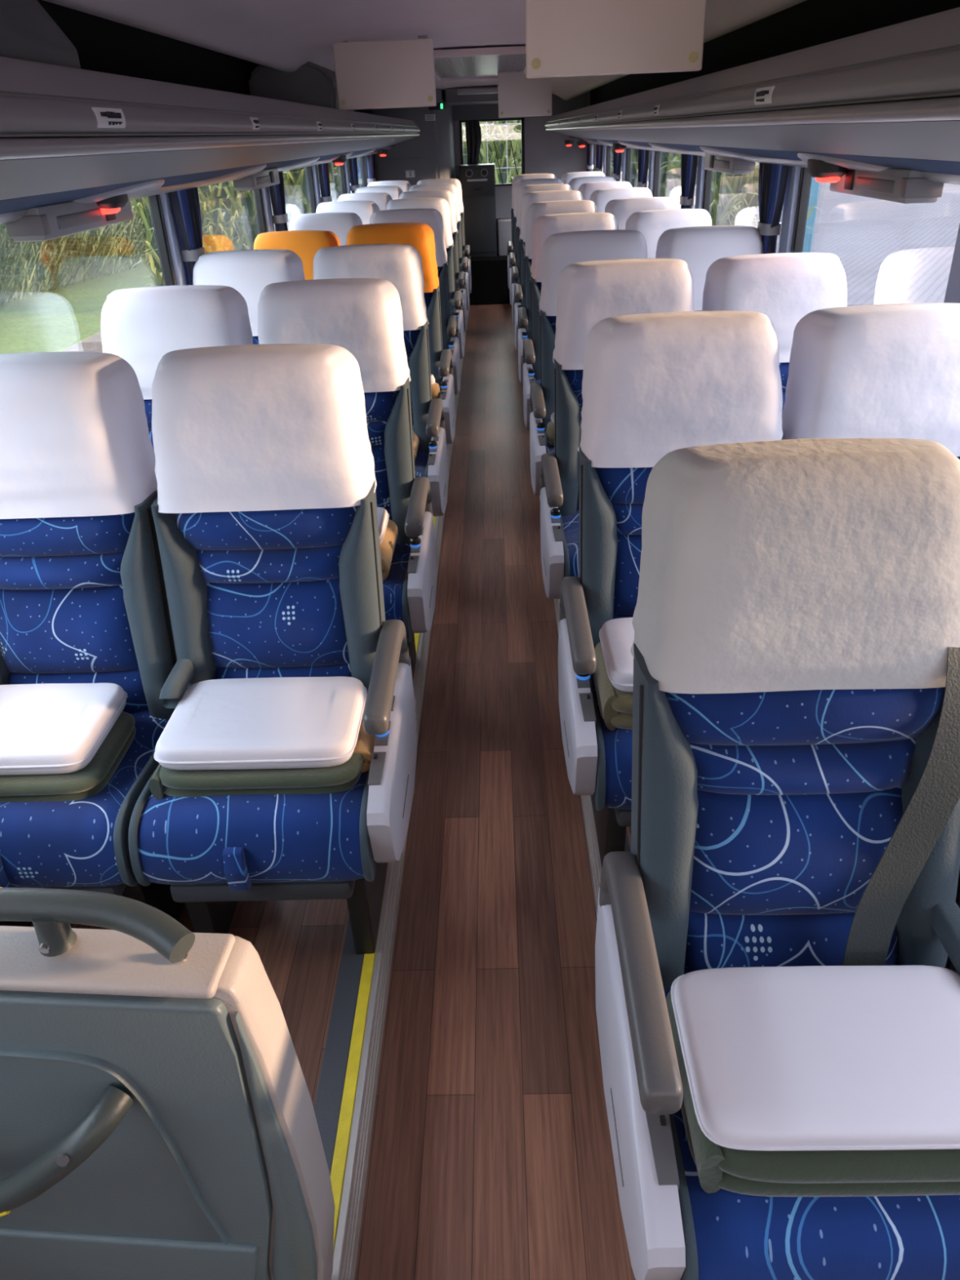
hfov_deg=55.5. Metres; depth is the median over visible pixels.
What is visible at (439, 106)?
lamp
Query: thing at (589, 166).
curtain
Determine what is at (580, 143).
lamp
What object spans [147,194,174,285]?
window
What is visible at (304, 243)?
passenger seat
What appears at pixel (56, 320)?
lawn
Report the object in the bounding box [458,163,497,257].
base cabinet
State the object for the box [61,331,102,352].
track
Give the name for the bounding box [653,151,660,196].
window
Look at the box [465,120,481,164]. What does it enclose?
curtain
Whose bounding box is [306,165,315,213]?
window
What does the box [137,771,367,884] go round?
seat cushion
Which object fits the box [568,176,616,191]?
passenger seat
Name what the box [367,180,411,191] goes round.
passenger seat
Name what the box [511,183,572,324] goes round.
passenger seat
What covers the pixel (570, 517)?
seat cushion
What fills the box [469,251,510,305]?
floor
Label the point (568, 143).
lamp
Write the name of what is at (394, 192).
passenger seat
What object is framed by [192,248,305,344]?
passenger seat
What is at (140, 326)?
passenger seat
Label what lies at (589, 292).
passenger seat
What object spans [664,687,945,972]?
cushion
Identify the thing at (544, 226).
passenger seat
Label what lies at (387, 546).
rolled blanket
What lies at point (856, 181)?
vent
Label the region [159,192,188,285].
trim
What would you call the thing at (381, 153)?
lamp
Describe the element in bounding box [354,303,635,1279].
floor
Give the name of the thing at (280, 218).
curtain
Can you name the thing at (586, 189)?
passenger seat
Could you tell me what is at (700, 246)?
passenger seat
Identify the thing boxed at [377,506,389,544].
pillow
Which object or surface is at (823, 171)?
lamp
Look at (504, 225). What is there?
waste bin
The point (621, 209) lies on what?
passenger seat
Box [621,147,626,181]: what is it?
trim
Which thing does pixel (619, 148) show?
lamp
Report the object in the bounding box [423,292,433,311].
cushion
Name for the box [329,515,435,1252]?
yellow floor stripe
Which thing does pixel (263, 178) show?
vent
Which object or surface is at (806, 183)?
window
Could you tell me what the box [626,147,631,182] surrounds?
window
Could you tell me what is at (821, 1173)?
folded blanket
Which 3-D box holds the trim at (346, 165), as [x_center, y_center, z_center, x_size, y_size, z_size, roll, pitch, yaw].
[-1.094,-3.655,7.685,0.020,0.735,0.105,-2,29,1]
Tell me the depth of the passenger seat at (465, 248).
8.46 m
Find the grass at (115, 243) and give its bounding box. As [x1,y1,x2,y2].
[0,198,150,306]
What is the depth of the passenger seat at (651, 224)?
4.40 m
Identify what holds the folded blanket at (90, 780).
on the passenger seat at (83, 597)
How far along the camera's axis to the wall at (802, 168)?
3.42 m
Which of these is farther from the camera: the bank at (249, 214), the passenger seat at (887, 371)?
the bank at (249, 214)
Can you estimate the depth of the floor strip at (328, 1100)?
1.79 m
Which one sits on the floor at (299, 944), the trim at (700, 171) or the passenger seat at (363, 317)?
the passenger seat at (363, 317)
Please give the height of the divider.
0.314 m
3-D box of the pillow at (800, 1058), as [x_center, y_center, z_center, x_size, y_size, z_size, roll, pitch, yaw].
[0.450,0.509,1.131,0.397,0.038,0.252,-2,29,1]
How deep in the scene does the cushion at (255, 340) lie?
3.54 m
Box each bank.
[139,120,783,286]
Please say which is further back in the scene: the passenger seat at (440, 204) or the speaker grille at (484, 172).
the speaker grille at (484, 172)
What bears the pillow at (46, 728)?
on the folded blanket at (90, 780)
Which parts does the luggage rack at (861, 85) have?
underside panel, service trim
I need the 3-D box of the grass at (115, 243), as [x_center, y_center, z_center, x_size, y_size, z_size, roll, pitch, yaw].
[-11.356,-13.945,27.708,8.733,4.807,59.653,-2,29,1]
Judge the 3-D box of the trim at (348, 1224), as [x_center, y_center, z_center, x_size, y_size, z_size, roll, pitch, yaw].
[-0.183,-1.047,5.256,0.016,0.151,13.200,-2,29,1]
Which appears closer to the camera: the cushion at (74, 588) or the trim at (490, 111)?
the cushion at (74, 588)
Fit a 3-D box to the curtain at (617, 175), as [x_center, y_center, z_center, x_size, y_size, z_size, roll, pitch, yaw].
[1.176,-3.877,7.866,0.076,0.740,0.320,-2,29,0]
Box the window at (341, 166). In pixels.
[339,164,346,194]
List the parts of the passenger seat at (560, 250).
panel, armrest, control knob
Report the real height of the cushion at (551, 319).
0.505 m
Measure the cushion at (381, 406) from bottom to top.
0.505 m
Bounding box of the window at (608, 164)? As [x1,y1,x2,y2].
[606,145,610,176]
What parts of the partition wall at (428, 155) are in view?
door panel, notice plate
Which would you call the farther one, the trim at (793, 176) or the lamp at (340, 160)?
the lamp at (340, 160)
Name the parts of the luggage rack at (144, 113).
service trim, underside panel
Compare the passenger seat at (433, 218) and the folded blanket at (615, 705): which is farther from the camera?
the passenger seat at (433, 218)
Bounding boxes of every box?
[4,196,133,241]
[232,167,279,191]
[703,152,755,174]
[829,168,943,204]
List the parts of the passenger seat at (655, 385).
armrest, panel, control knob, leg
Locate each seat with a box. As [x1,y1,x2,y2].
[0,351,184,926]
[0,887,334,1279]
[100,284,253,450]
[128,343,417,954]
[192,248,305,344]
[253,230,340,279]
[257,278,436,681]
[288,212,362,245]
[313,244,448,516]
[315,200,379,224]
[337,192,392,210]
[346,222,455,444]
[354,186,403,199]
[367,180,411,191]
[369,208,460,395]
[386,197,464,359]
[399,190,467,331]
[408,183,469,310]
[416,178,471,293]
[506,173,556,288]
[509,178,563,305]
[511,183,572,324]
[514,190,583,351]
[517,200,597,384]
[522,212,617,430]
[529,229,647,495]
[540,258,694,599]
[558,311,782,868]
[560,171,604,184]
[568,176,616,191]
[577,181,632,200]
[590,186,652,212]
[595,438,959,1279]
[604,196,676,230]
[625,208,711,258]
[655,225,763,311]
[702,252,847,412]
[781,302,959,459]
[946,868,959,973]
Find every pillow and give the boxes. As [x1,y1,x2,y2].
[0,683,127,775]
[153,676,367,769]
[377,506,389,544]
[599,617,634,692]
[671,964,959,1151]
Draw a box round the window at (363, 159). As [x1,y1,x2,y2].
[361,155,367,186]
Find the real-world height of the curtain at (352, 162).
0.740 m
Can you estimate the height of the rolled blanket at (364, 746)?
0.054 m
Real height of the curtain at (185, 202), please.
0.740 m
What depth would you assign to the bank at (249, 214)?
19.04 m
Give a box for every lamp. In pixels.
[96,194,128,214]
[331,155,346,165]
[377,149,388,156]
[428,102,444,110]
[457,87,497,94]
[564,139,573,146]
[577,140,586,146]
[612,142,626,152]
[807,160,848,182]
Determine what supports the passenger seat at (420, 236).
on the floor at (299, 944)
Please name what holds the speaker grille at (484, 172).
attached to the base cabinet
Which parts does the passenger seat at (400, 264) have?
control knob, armrest, panel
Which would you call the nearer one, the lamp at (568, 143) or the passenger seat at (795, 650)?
the passenger seat at (795, 650)
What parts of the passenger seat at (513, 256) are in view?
panel, armrest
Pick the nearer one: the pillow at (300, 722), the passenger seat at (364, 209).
the pillow at (300, 722)
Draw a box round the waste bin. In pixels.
[497,217,511,255]
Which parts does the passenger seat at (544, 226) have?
panel, armrest, control knob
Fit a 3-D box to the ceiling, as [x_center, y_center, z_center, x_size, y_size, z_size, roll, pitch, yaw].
[-0.003,-2.794,4.282,1.800,0.165,13.200,-2,29,1]
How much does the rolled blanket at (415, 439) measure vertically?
0.070 m
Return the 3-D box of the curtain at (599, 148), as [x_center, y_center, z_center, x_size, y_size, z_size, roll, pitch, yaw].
[1.190,-4.582,9.133,0.076,0.740,0.320,-2,29,0]
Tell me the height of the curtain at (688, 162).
0.740 m
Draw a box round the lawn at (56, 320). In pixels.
[0,261,155,354]
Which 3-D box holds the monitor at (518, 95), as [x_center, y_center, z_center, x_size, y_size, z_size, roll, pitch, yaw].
[0.339,-4.118,6.865,0.405,0.314,0.044,-2,29,1]
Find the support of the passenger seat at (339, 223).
on the floor at (299, 944)
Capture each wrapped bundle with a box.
[430,373,439,399]
[546,412,554,444]
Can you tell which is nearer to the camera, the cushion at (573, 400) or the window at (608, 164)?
the cushion at (573, 400)
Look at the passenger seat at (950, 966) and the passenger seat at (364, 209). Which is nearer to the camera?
the passenger seat at (950, 966)
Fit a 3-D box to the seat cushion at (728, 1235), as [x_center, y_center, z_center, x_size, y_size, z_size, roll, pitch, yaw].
[0.462,0.644,1.238,0.426,0.180,0.461,-2,29,1]
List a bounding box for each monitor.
[332,35,436,110]
[497,71,551,117]
[524,0,706,78]
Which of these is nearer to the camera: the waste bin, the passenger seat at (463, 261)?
the passenger seat at (463, 261)
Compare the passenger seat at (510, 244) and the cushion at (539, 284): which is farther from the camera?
the passenger seat at (510, 244)
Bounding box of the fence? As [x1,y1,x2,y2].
[331,120,637,201]
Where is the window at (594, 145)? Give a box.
[592,144,595,171]
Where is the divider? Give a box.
[0,0,80,68]
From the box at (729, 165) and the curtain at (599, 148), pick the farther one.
the curtain at (599, 148)
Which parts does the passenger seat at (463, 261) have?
armrest, panel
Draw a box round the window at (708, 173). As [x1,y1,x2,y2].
[702,169,712,213]
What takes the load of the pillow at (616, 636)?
on the folded blanket at (615, 705)
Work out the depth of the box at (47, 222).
2.26 m
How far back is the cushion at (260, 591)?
1.93 m
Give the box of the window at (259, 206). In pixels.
[253,188,266,233]
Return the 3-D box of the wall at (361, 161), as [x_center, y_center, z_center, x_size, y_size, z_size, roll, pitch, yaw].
[-1.162,-1.929,4.776,0.060,2.270,13.200,-2,29,1]
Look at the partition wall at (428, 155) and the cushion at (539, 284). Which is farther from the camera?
the partition wall at (428, 155)
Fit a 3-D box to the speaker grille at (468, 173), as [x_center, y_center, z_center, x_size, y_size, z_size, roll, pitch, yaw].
[-0.118,-5.099,9.967,0.060,0.060,0.006,-2,29,1]
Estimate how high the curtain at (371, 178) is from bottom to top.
0.740 m
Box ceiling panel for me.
[433,45,525,81]
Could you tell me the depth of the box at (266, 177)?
4.19 m
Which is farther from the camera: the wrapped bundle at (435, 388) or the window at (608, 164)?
the window at (608, 164)
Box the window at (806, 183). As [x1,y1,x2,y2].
[792,167,812,253]
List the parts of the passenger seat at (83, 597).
leg, leg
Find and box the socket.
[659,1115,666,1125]
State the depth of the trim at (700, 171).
4.86 m
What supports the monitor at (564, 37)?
hanging from the ceiling
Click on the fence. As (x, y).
(506, 123)
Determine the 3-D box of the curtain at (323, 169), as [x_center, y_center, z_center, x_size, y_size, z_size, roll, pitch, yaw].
[-1.067,-2.985,6.430,0.076,0.740,0.260,-1,29,3]
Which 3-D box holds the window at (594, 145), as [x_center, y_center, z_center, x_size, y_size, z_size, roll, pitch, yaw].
[1.264,-4.822,9.606,0.030,0.735,1.340,-2,29,1]
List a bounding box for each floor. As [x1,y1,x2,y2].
[30,895,349,1109]
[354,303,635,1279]
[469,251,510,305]
[626,826,631,850]
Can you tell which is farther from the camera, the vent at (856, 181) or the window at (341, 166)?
the window at (341, 166)
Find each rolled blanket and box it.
[353,693,375,773]
[379,519,398,581]
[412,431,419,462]
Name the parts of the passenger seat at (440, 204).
armrest, panel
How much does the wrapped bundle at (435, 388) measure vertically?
0.136 m
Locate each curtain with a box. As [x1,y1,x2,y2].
[169,186,204,284]
[268,171,288,231]
[317,162,332,203]
[348,157,359,193]
[366,154,375,183]
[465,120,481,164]
[586,143,593,171]
[595,144,603,172]
[612,150,622,181]
[636,149,648,188]
[679,154,697,208]
[757,162,789,253]
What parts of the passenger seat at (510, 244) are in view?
panel, armrest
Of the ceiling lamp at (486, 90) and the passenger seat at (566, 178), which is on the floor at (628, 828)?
the passenger seat at (566, 178)
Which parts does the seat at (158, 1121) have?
rail post, grab handle, grab rail, panel, panel, frame, moulding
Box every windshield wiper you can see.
[493,141,502,183]
[510,140,517,175]
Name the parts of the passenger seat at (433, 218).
control knob, armrest, panel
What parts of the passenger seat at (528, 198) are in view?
panel, armrest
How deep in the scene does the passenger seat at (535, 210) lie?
5.29 m
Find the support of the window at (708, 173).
in the wall at (802, 168)
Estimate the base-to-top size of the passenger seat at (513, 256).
1.196 m
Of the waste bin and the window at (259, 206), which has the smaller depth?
the window at (259, 206)
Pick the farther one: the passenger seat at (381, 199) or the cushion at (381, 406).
the passenger seat at (381, 199)
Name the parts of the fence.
post, rail, post, rail, rail, post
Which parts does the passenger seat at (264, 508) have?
armrest, leg, leg, armrest, panel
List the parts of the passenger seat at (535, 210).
panel, armrest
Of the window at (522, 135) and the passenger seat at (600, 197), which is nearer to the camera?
the passenger seat at (600, 197)
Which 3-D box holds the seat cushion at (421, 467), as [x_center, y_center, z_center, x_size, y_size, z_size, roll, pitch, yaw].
[-0.415,-0.622,3.582,0.426,0.180,0.461,-2,29,1]
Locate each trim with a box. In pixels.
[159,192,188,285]
[261,186,275,232]
[311,164,320,207]
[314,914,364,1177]
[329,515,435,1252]
[330,310,468,1279]
[343,159,351,193]
[444,85,497,105]
[452,92,587,120]
[539,495,601,914]
[603,145,607,176]
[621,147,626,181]
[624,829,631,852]
[648,150,654,196]
[694,155,705,208]
[777,165,800,253]
[943,223,959,302]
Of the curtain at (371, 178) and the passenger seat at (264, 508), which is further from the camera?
the curtain at (371, 178)
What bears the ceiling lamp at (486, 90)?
attached to the ceiling
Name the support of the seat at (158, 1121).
on the floor at (299, 944)
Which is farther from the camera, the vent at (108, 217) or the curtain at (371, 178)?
the curtain at (371, 178)
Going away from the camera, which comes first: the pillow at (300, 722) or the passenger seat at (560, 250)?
the pillow at (300, 722)
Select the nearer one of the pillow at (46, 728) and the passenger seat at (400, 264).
the pillow at (46, 728)
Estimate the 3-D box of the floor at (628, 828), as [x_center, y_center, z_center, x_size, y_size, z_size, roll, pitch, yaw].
[0.838,-1.066,5.234,0.865,0.170,13.200,-2,29,1]
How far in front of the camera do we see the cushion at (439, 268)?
5.21 m
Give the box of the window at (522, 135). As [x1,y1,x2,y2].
[458,117,524,186]
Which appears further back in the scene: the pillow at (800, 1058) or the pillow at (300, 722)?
the pillow at (300, 722)
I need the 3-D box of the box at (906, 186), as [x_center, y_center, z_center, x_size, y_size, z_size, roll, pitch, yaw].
[1.063,-1.218,2.420,0.092,0.074,0.566,-2,29,1]
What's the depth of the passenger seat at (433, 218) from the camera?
5.14 m
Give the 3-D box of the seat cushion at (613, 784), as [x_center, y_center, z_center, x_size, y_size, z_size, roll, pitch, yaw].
[0.471,0.182,2.068,0.426,0.180,0.461,-2,29,1]
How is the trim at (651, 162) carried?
attached to the wall at (802, 168)
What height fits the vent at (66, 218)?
0.030 m
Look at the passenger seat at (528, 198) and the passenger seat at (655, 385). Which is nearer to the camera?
the passenger seat at (655, 385)
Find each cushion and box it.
[0,511,148,713]
[0,708,168,888]
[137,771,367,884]
[143,399,154,450]
[173,505,358,679]
[252,336,258,344]
[364,390,398,520]
[382,541,410,622]
[403,329,419,431]
[414,448,428,477]
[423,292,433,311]
[437,266,442,277]
[537,282,542,292]
[546,439,554,453]
[547,315,556,333]
[561,509,578,577]
[564,369,582,509]
[591,673,632,809]
[595,466,653,618]
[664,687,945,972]
[664,969,959,1279]
[778,362,789,412]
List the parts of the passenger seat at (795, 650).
panel, armrest, armrest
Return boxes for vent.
[56,208,102,229]
[105,213,115,221]
[256,171,275,185]
[709,155,729,168]
[844,168,894,194]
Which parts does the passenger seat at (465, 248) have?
armrest, panel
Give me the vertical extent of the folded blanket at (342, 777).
0.053 m
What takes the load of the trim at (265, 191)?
attached to the wall at (361, 161)
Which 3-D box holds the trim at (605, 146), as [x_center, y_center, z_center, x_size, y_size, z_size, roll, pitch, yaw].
[1.230,-4.497,9.023,0.020,0.735,0.105,-2,29,1]
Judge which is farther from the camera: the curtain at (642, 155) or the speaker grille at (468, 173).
the speaker grille at (468, 173)
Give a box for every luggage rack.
[0,0,419,223]
[545,0,959,184]
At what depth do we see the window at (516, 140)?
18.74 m
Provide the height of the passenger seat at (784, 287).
1.198 m
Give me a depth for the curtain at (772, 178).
3.49 m
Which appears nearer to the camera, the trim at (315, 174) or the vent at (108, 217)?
the vent at (108, 217)
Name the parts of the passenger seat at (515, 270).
panel, armrest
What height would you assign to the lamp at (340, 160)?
0.057 m
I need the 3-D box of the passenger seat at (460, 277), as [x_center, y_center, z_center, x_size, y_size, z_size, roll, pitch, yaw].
[-0.364,-2.705,6.866,0.506,1.197,0.675,-2,29,1]
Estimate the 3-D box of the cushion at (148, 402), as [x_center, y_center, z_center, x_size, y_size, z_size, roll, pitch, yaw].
[-0.897,-0.522,2.829,0.392,0.505,0.177,-2,28,1]
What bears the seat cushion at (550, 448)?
on the passenger seat at (560, 250)
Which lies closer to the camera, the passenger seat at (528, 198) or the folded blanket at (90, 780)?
the folded blanket at (90, 780)
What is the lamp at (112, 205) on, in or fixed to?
attached to the luggage rack at (144, 113)
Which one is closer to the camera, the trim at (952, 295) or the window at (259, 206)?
the trim at (952, 295)
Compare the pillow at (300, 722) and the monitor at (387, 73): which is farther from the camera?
the monitor at (387, 73)
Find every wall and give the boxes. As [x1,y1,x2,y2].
[157,154,376,285]
[371,88,456,186]
[453,90,590,251]
[595,146,803,253]
[802,177,819,252]
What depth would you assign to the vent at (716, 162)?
3.95 m
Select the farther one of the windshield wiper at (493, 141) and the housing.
the windshield wiper at (493, 141)
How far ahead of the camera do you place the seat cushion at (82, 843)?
1.74 m
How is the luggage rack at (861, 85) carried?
attached to the ceiling
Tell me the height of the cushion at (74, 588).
0.505 m
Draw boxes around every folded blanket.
[0,711,135,802]
[149,714,363,799]
[593,641,632,730]
[666,989,959,1196]
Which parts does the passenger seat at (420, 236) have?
control knob, armrest, panel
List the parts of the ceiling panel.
ribbed panel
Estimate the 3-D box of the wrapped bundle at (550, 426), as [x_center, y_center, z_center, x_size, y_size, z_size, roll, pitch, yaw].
[0.313,-0.850,3.638,0.100,0.136,0.122,-2,29,1]
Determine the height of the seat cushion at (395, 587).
0.180 m
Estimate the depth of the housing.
4.29 m
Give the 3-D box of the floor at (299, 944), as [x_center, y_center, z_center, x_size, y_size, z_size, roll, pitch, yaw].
[-0.696,-1.024,5.274,0.865,0.170,13.200,-2,29,1]
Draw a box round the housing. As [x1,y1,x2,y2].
[248,61,354,111]
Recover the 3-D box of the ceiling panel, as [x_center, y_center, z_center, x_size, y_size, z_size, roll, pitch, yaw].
[-0.004,-3.836,6.105,0.720,0.035,2.600,-2,29,1]
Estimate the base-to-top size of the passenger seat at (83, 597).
1.198 m
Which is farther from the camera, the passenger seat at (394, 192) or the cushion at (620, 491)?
the passenger seat at (394, 192)
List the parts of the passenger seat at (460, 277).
armrest, panel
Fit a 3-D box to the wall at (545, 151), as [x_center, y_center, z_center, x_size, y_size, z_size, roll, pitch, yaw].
[0.095,-5.168,10.548,2.400,2.310,0.060,-2,29,1]
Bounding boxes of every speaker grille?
[466,170,471,176]
[481,169,487,175]
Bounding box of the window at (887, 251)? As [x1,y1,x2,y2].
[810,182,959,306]
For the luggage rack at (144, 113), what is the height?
0.640 m
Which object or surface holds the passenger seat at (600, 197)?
on the floor at (628, 828)
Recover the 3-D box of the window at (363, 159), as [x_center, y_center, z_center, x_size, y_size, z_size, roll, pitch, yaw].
[-1.115,-4.003,8.313,0.030,0.735,1.440,-2,29,1]
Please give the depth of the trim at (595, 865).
2.35 m
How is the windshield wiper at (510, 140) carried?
attached to the window at (522, 135)
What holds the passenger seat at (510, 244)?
on the floor at (628, 828)
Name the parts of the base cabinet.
panel, door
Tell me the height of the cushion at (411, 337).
0.505 m
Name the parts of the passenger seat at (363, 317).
leg, control knob, armrest, panel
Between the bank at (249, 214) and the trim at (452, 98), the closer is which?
the trim at (452, 98)
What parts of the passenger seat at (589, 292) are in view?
armrest, panel, control knob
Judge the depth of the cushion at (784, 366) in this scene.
2.83 m
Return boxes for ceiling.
[43,0,806,100]

